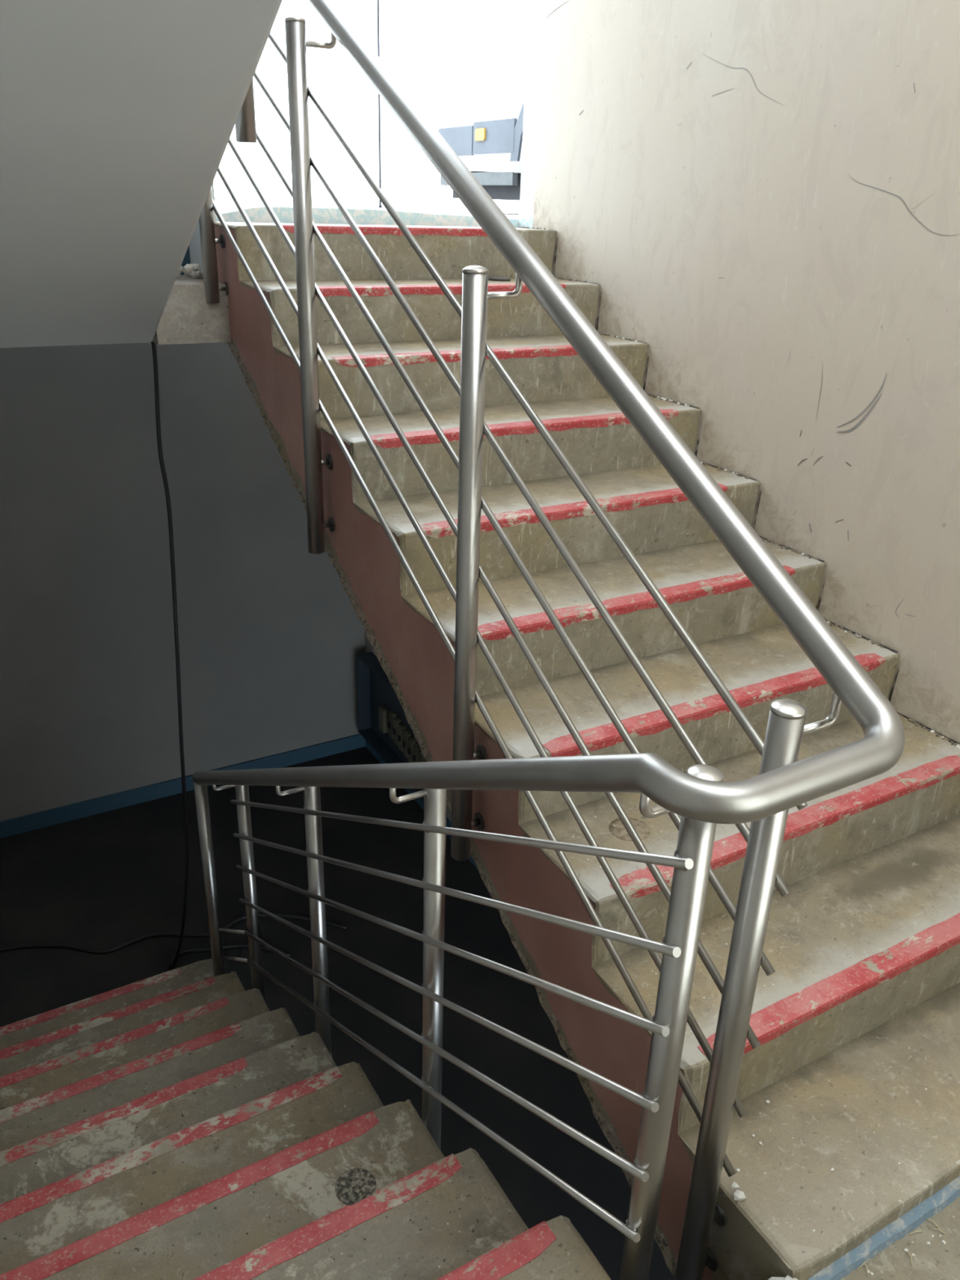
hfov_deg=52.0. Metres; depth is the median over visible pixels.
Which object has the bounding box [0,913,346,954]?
power cable
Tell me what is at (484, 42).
window
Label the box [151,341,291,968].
power cable
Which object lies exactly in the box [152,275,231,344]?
floor
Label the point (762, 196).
wall
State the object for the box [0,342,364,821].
wall
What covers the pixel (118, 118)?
ceiling
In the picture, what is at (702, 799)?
stair railing
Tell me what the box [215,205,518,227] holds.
floor
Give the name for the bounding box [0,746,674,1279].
floor
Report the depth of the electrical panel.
5.86 m
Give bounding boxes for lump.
[731,1182,746,1200]
[767,1275,797,1279]
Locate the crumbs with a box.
[268,226,959,1275]
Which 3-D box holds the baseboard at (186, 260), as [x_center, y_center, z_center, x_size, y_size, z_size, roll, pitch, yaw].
[-1.672,-1.272,3.192,1.450,0.170,0.014,-12,27,-28]
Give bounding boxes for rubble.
[177,263,203,278]
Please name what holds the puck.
on the concrete staircase at (869, 868)
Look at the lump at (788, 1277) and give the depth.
1.61 m
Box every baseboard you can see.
[0,733,365,838]
[180,244,191,275]
[365,740,478,869]
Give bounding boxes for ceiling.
[0,0,282,347]
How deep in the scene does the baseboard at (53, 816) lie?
5.63 m
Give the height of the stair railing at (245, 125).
2.041 m
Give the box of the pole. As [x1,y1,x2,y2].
[377,0,382,208]
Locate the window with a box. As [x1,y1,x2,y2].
[438,0,528,208]
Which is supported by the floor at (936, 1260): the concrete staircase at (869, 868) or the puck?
the concrete staircase at (869, 868)
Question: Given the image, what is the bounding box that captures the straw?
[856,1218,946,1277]
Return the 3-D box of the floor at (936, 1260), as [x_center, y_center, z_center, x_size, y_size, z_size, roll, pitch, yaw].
[0.803,1.571,1.004,2.653,0.390,1.600,-12,27,-28]
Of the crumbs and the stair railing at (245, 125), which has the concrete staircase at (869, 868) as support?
the crumbs
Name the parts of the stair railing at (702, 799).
post, post, short rod, short rod, post, post, post, post, rod, rod, rod, rod, rod, rod, post, rod, rod, rod, rod, rod, rod, handrail, post, post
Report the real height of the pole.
5.500 m
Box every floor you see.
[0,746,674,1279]
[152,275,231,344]
[214,196,519,217]
[215,205,518,227]
[840,1195,959,1279]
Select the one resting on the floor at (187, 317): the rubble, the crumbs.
the rubble
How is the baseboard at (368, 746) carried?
attached to the wall at (762, 196)
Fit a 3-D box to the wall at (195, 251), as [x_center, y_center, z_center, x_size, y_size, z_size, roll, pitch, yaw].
[-0.927,-2.652,2.865,0.030,3.000,0.270,-12,27,-28]
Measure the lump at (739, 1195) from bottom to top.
0.016 m
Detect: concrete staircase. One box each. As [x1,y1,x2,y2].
[0,958,611,1279]
[213,221,959,1279]
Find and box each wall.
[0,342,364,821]
[189,182,216,268]
[364,0,959,822]
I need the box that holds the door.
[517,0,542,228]
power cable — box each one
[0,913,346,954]
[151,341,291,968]
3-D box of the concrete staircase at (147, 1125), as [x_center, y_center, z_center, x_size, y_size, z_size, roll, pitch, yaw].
[-0.946,1.432,2.641,1.206,1.574,2.820,-12,27,-28]
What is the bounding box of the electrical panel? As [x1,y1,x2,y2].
[355,651,426,802]
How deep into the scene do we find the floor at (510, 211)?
13.32 m
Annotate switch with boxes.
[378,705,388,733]
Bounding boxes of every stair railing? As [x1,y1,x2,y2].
[191,0,905,1279]
[235,78,256,142]

